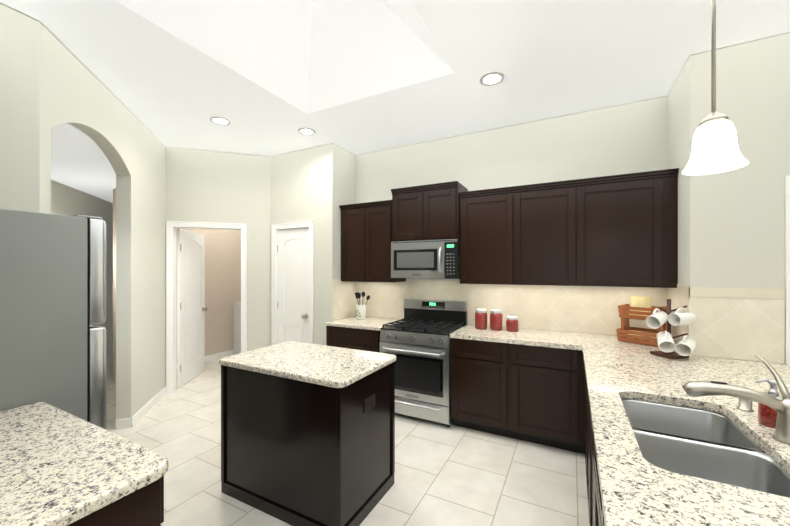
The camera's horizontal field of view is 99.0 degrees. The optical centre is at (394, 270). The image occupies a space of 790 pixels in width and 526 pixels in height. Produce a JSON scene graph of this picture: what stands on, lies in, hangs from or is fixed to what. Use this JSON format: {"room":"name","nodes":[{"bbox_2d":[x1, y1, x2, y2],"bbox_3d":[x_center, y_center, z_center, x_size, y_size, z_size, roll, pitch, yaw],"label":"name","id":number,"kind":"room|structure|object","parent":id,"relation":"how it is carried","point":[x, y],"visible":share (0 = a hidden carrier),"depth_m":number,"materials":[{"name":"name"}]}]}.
{"room":"kitchen","nodes":[
{"label":"kitchen","id":0,"kind":"room"},
{"bbox_2d":[0,3,39,212],"bbox_3d":[-2.621,-0.006,1.364,0.120,3.050,1.661,0,0,28],"label":"wall","id":1,"kind":"structure","parent":0,"point":[19,110],"depth_m":1.98,"materials":[{"name":"paint"}]},
{"bbox_2d":[51,123,115,365],"bbox_3d":[-3.355,-0.005,3.277,1.278,3.050,6.600,0,0,-17],"label":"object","id":2,"kind":"structure","parent":0,"point":[83,178],"depth_m":4.19,"materials":[{"name":"paint"}]},
{"bbox_2d":[40,22,165,418],"bbox_3d":[-2.574,-0.005,3.128,0.120,3.050,2.250,0,0,-17],"label":"wall","id":3,"kind":"structure","parent":0,"point":[76,92],"depth_m":3.25,"materials":[{"name":"paint"}]},
{"bbox_2d":[116,349,234,428],"bbox_3d":[-2.614,1.473,3.550,2.864,0.095,6.599,0,0,28],"label":"baseboard","id":4,"kind":"structure","parent":3,"relation":"attached to","point":[132,421],"depth_m":3.95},
{"bbox_2d":[113,189,115,383],"bbox_3d":[-3.297,-0.004,4.346,0.857,3.050,0.120,0,0,28],"label":"wall","id":5,"kind":"structure","parent":0,"point":[114,190],"depth_m":4.56,"materials":[{"name":"paint"}]},
{"bbox_2d":[180,228,240,355],"bbox_3d":[-3.066,-0.004,5.903,0.120,3.050,3.093,0,0,28],"label":"wall","id":6,"kind":"structure","parent":0,"point":[222,272],"depth_m":5.87,"materials":[{"name":"paint"}]},
{"bbox_2d":[165,147,270,385],"bbox_3d":[-2.272,-0.004,4.411,1.320,3.050,0.120,0,0,-17],"label":"wall","id":7,"kind":"structure","parent":0,"point":[213,186],"depth_m":4.42,"materials":[{"name":"paint"}]},
{"bbox_2d":[177,228,207,387],"bbox_3d":[-2.844,0.489,4.722,0.509,2.048,0.645,0,0,28],"label":"laundry door","id":8,"kind":"structure","parent":7,"relation":"in","point":[191,309],"depth_m":4.64,"materials":[{"name":"white wood"}]},
{"bbox_2d":[166,221,246,393],"bbox_3d":[-2.405,0.457,4.366,0.910,2.128,0.160,0,0,-17],"label":"door frame","id":9,"kind":"structure","parent":7,"relation":"attached to","point":[171,305],"depth_m":4.24,"materials":[{"name":"white wood"}]},
{"bbox_2d":[271,155,274,224],"bbox_3d":[-1.383,-0.004,4.999,0.120,3.050,1.090,0,0,28],"label":"wall","id":10,"kind":"structure","parent":0,"point":[272,157],"depth_m":4.52,"materials":[{"name":"paint"}]},
{"bbox_2d":[275,145,324,344],"bbox_3d":[-1.192,-0.004,4.351,0.820,3.050,0.120,0,0,28],"label":"wall","id":11,"kind":"structure","parent":0,"point":[297,185],"depth_m":4.22,"materials":[{"name":"paint"}]},
{"bbox_2d":[271,221,313,344],"bbox_3d":[-1.295,0.457,4.402,0.710,2.128,0.160,0,0,28],"label":"trim","id":12,"kind":"structure","parent":11,"relation":"attached to","point":[295,225],"depth_m":4.39,"materials":[{"name":"white wood"}]},
{"bbox_2d":[277,228,308,343],"bbox_3d":[-1.323,0.489,4.351,0.570,2.048,0.103,0,0,28],"label":"closet door","id":13,"kind":"structure","parent":11,"relation":"in","point":[292,284],"depth_m":4.37,"materials":[{"name":"white wood"}]},
{"bbox_2d":[106,358,589,525],"bbox_3d":[-1.136,1.569,1.702,15.000,0.100,12.500,0,0,28],"label":"floor","id":14,"kind":"structure","parent":0,"point":[451,475],"depth_m":2.52,"materials":[{"name":"tile"}]},
{"bbox_2d":[0,208,106,429],"bbox_3d":[-2.007,0.620,1.613,0.690,1.797,0.892,0,0,28],"label":"fridge","id":15,"kind":"object","parent":14,"relation":"on","point":[52,305],"visible":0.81,"depth_m":1.60,"materials":[{"name":"grey metal"}]},
{"bbox_2d":[67,476,163,525],"bbox_3d":[-1.330,1.082,1.034,1.022,0.874,0.643,0,0,28],"label":"base cabinet","id":16,"kind":"object","parent":14,"relation":"on","point":[143,506],"visible":0.1,"depth_m":1.00,"materials":[{"name":"brown wood"}]},
{"bbox_2d":[0,401,167,525],"bbox_3d":[-1.316,0.624,1.031,1.055,0.039,0.655,0,0,28],"label":"countertop","id":17,"kind":"structure","parent":16,"relation":"on","point":[59,467],"depth_m":1.04,"materials":[{"name":"stone"}]},
{"bbox_2d":[234,301,240,353],"bbox_3d":[-2.438,0.986,6.201,0.685,1.069,0.680,0,0,28],"label":"washer","id":18,"kind":"object","parent":14,"relation":"on","point":[237,327],"visible":0.1,"depth_m":6.01,"materials":[{"name":"white metal"}]},
{"bbox_2d":[221,362,394,525],"bbox_3d":[-0.596,1.083,2.356,1.008,0.874,0.638,0,0,28],"label":"kitchen island","id":19,"kind":"object","parent":14,"relation":"on","point":[296,453],"visible":0.85,"depth_m":2.07,"materials":[{"name":"brown wood"}]},
{"bbox_2d":[219,341,395,387],"bbox_3d":[-0.596,0.624,2.356,1.050,0.039,0.680,0,0,28],"label":"island countertop","id":20,"kind":"structure","parent":19,"relation":"on","point":[331,366],"depth_m":2.22,"materials":[{"name":"stone"}]},
{"bbox_2d":[326,326,379,352],"bbox_3d":[-0.338,1.083,4.031,0.744,0.874,0.626,0,0,28],"label":"base cabinet","id":21,"kind":"object","parent":14,"relation":"on","point":[356,339],"visible":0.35,"depth_m":3.75,"materials":[{"name":"brown wood"}]},
{"bbox_2d":[325,316,401,330],"bbox_3d":[-0.342,0.625,4.028,0.743,0.039,0.637,0,0,28],"label":"countertop","id":22,"kind":"structure","parent":21,"relation":"on","point":[371,323],"depth_m":3.90,"materials":[{"name":"stone"}]},
{"bbox_2d":[355,292,369,318],"bbox_3d":[-0.407,0.435,4.199,0.210,0.340,0.138,0,0,28],"label":"utensil crock","id":23,"kind":"object","parent":22,"relation":"on","point":[360,311],"visible":1,"depth_m":4.16,"materials":[{"name":"white ceramic"}]},
{"bbox_2d":[380,299,466,426],"bbox_3d":[0.307,0.934,3.631,0.758,1.171,0.714,0,0,28],"label":"range","id":24,"kind":"object","parent":14,"relation":"on","point":[416,341],"visible":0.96,"depth_m":3.38,"materials":[{"name":"silver metal"}]},
{"bbox_2d":[451,338,510,437],"bbox_3d":[0.911,1.083,3.375,0.542,0.874,0.626,0,0,28],"label":"base cabinet","id":25,"kind":"object","parent":14,"relation":"on","point":[480,370],"depth_m":3.10,"materials":[{"name":"brown wood"}]},
{"bbox_2d":[450,324,577,349],"bbox_3d":[1.149,0.624,3.245,1.080,0.038,0.638,0,0,28],"label":"countertop","id":26,"kind":"structure","parent":25,"relation":"on","point":[532,337],"depth_m":3.08,"materials":[{"name":"stone"}]},
{"bbox_2d":[475,308,486,329],"bbox_3d":[0.891,0.502,3.489,0.124,0.205,0.127,0,0,28],"label":"jar","id":27,"kind":"object","parent":26,"relation":"on","point":[480,318],"visible":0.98,"depth_m":3.44,"materials":[{"name":"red glass"}]},
{"bbox_2d":[490,309,502,330],"bbox_3d":[1.028,0.502,3.428,0.124,0.205,0.127,0,0,28],"label":"jar","id":28,"kind":"object","parent":26,"relation":"on","point":[496,319],"visible":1,"depth_m":3.38,"materials":[{"name":"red glass"}]},
{"bbox_2d":[506,315,517,331],"bbox_3d":[1.163,0.529,3.346,0.116,0.150,0.119,0,0,28],"label":"jar","id":29,"kind":"object","parent":26,"relation":"on","point":[511,323],"visible":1,"depth_m":3.30,"materials":[{"name":"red glass"}]},
{"bbox_2d":[511,344,578,452],"bbox_3d":[1.387,1.083,3.126,0.533,0.874,0.626,0,0,28],"label":"base cabinet","id":30,"kind":"object","parent":14,"relation":"on","point":[532,394],"depth_m":2.85,"materials":[{"name":"brown wood"}]},
{"bbox_2d":[579,350,583,453],"bbox_3d":[1.908,1.083,2.853,0.752,0.874,0.626,0,0,28],"label":"base cabinet","id":31,"kind":"object","parent":14,"relation":"on","point":[581,361],"depth_m":2.73,"materials":[{"name":"brown wood"}]},
{"bbox_2d":[584,367,587,498],"bbox_3d":[1.456,1.082,1.897,0.650,0.874,0.480,0,0,28],"label":"base cabinet","id":32,"kind":"object","parent":14,"relation":"on","point":[585,384],"depth_m":2.20,"materials":[{"name":"brown wood"}]},
{"bbox_2d":[578,333,789,525],"bbox_3d":[1.523,0.724,1.531,1.131,0.241,3.326,0,0,28],"label":"countertop","id":33,"kind":"structure","parent":32,"relation":"on","point":[669,451],"depth_m":1.28,"materials":[{"name":"stone"}]},
{"bbox_2d":[616,296,666,346],"bbox_3d":[2.064,0.416,2.790,0.231,0.376,0.338,0,0,-39],"label":"rack","id":34,"kind":"object","parent":33,"relation":"on","point":[639,308],"visible":0.65,"depth_m":2.82,"materials":[{"name":"brown wood"}]},
{"bbox_2d":[645,299,696,358],"bbox_3d":[1.905,0.404,2.338,0.302,0.400,0.290,0,0,28],"label":"mug tree","id":35,"kind":"object","parent":33,"relation":"on","point":[685,346],"visible":1,"depth_m":2.30,"materials":[{"name":"white ceramic"}]},
{"bbox_2d":[621,399,789,497],"bbox_3d":[1.128,0.745,1.282,0.452,0.200,0.812,0,0,28],"label":"sink","id":36,"kind":"object","parent":33,"relation":"in","point":[703,442],"depth_m":1.30,"materials":[{"name":"silver metal"}]},
{"bbox_2d":[682,355,789,444],"bbox_3d":[1.336,0.464,1.254,0.436,0.278,0.144,0,0,28],"label":"faucet","id":37,"kind":"object","parent":33,"relation":"on","point":[781,408],"visible":1,"depth_m":1.23,"materials":[{"name":"silver metal"}]},
{"bbox_2d":[737,398,753,411],"bbox_3d":[1.518,0.569,1.462,0.052,0.068,0.051,0,0,28],"label":"air gap","id":38,"kind":"object","parent":33,"relation":"on","point":[746,405],"visible":0.58,"depth_m":1.45,"materials":[{"name":"silver metal"}]},
{"bbox_2d":[756,379,782,428],"bbox_3d":[1.466,0.515,1.314,0.093,0.177,0.081,0,0,28],"label":"soap dispenser","id":39,"kind":"object","parent":33,"relation":"on","point":[767,416],"visible":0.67,"depth_m":1.30,"materials":[{"name":"red glass"}]},
{"bbox_2d":[596,479,604,525],"bbox_3d":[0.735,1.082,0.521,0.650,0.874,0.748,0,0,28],"label":"base cabinet","id":40,"kind":"object","parent":14,"relation":"on","point":[599,509],"depth_m":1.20,"materials":[{"name":"brown wood"}]},
{"bbox_2d":[588,398,764,525],"bbox_3d":[1.126,1.082,1.268,0.650,0.874,0.939,0,0,28],"label":"base cabinet","id":41,"kind":"object","parent":14,"relation":"on","point":[595,512],"depth_m":1.72,"materials":[{"name":"brown wood"}]},
{"bbox_2d":[0,0,789,155],"bbox_3d":[-1.136,-1.963,1.703,15.000,0.865,12.500,0,0,28],"label":"ceiling","id":42,"kind":"structure","parent":0,"point":[272,77],"depth_m":2.60,"materials":[{"name":"paint"}]},
{"bbox_2d":[210,117,230,124],"bbox_3d":[-1.786,-1.526,3.456,0.190,0.008,0.190,0,0,28],"label":"recessed light","id":43,"kind":"object","parent":42,"relation":"in","point":[220,120],"visible":1,"depth_m":3.44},
{"bbox_2d":[298,128,315,134],"bbox_3d":[-0.972,-1.525,3.717,0.190,0.008,0.190,0,0,28],"label":"recessed light","id":44,"kind":"object","parent":42,"relation":"in","point":[306,131],"visible":1,"depth_m":3.72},
{"bbox_2d":[480,72,503,85],"bbox_3d":[0.775,-1.526,2.699,0.190,0.008,0.190,0,0,28],"label":"recessed light","id":45,"kind":"object","parent":42,"relation":"in","point":[491,78],"visible":1,"depth_m":2.69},
{"bbox_2d":[682,0,748,174],"bbox_3d":[1.113,-0.942,1.178,0.170,1.176,0.170,0,0,28],"label":"pendant light","id":46,"kind":"object","parent":42,"relation":"hanging from","point":[715,148],"visible":1,"depth_m":1.16,"materials":[{"name":"white glass"}]},
{"bbox_2d":[325,32,789,364],"bbox_3d":[2.294,-0.005,2.720,6.870,3.050,0.750,0,0,28],"label":"wall","id":47,"kind":"structure","parent":0,"point":[654,134],"depth_m":2.61,"materials":[{"name":"paint"}]},
{"bbox_2d":[340,204,370,281],"bbox_3d":[-0.411,-0.312,4.228,0.432,0.906,0.347,0,0,28],"label":"upper cabinet","id":48,"kind":"object","parent":47,"relation":"attached to","point":[356,218],"depth_m":4.07,"materials":[{"name":"brown wood"}]},
{"bbox_2d":[371,200,405,281],"bbox_3d":[-0.141,-0.312,4.086,0.439,0.906,0.347,0,0,28],"label":"upper cabinet","id":49,"kind":"object","parent":47,"relation":"attached to","point":[380,213],"depth_m":3.91,"materials":[{"name":"brown wood"}]},
{"bbox_2d":[391,188,430,241],"bbox_3d":[0.247,-0.599,3.864,0.450,0.553,0.382,0,0,28],"label":"upper cabinet","id":50,"kind":"object","parent":47,"relation":"attached to","point":[410,207],"depth_m":3.69,"materials":[{"name":"brown wood"}]},
{"bbox_2d":[391,239,459,278],"bbox_3d":[0.368,-0.114,3.749,0.758,0.407,0.454,0,0,28],"label":"microwave","id":51,"kind":"object","parent":50,"relation":"attached to","point":[434,259],"visible":1,"depth_m":3.58,"materials":[{"name":"silver metal"}]},
{"bbox_2d":[431,184,466,239],"bbox_3d":[0.531,-0.599,3.715,0.448,0.553,0.382,0,0,28],"label":"upper cabinet","id":52,"kind":"object","parent":47,"relation":"attached to","point":[444,197],"depth_m":3.51,"materials":[{"name":"brown wood"}]},
{"bbox_2d":[459,188,522,284],"bbox_3d":[1.004,-0.312,3.486,0.597,0.906,0.347,0,0,28],"label":"upper cabinet","id":53,"kind":"object","parent":47,"relation":"attached to","point":[490,223],"depth_m":3.32,"materials":[{"name":"brown wood"}]},
{"bbox_2d":[523,180,586,285],"bbox_3d":[1.445,-0.312,3.255,0.660,0.906,0.347,0,0,28],"label":"upper cabinet","id":54,"kind":"object","parent":47,"relation":"attached to","point":[554,215],"depth_m":3.06,"materials":[{"name":"brown wood"}]},
{"bbox_2d":[333,279,784,363],"bbox_3d":[0.993,0.357,3.329,3.760,0.494,0.640,0,0,28],"label":"tile backsplash","id":55,"kind":"structure","parent":47,"relation":"attached to","point":[748,324],"depth_m":3.18,"materials":[{"name":"beige tile"}]},
{"bbox_2d":[587,172,677,287],"bbox_3d":[1.964,-0.312,2.983,0.772,0.906,0.347,0,0,28],"label":"upper cabinet","id":56,"kind":"object","parent":47,"relation":"attached to","point":[620,230],"depth_m":2.79,"materials":[{"name":"brown wood"}]},
{"bbox_2d":[785,176,789,366],"bbox_3d":[3.042,0.014,1.940,1.150,1.240,0.098,0,0,28],"label":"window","id":57,"kind":"structure","parent":47,"relation":"in","point":[787,270],"depth_m":2.16,"materials":[{"name":"white"}]}
]}

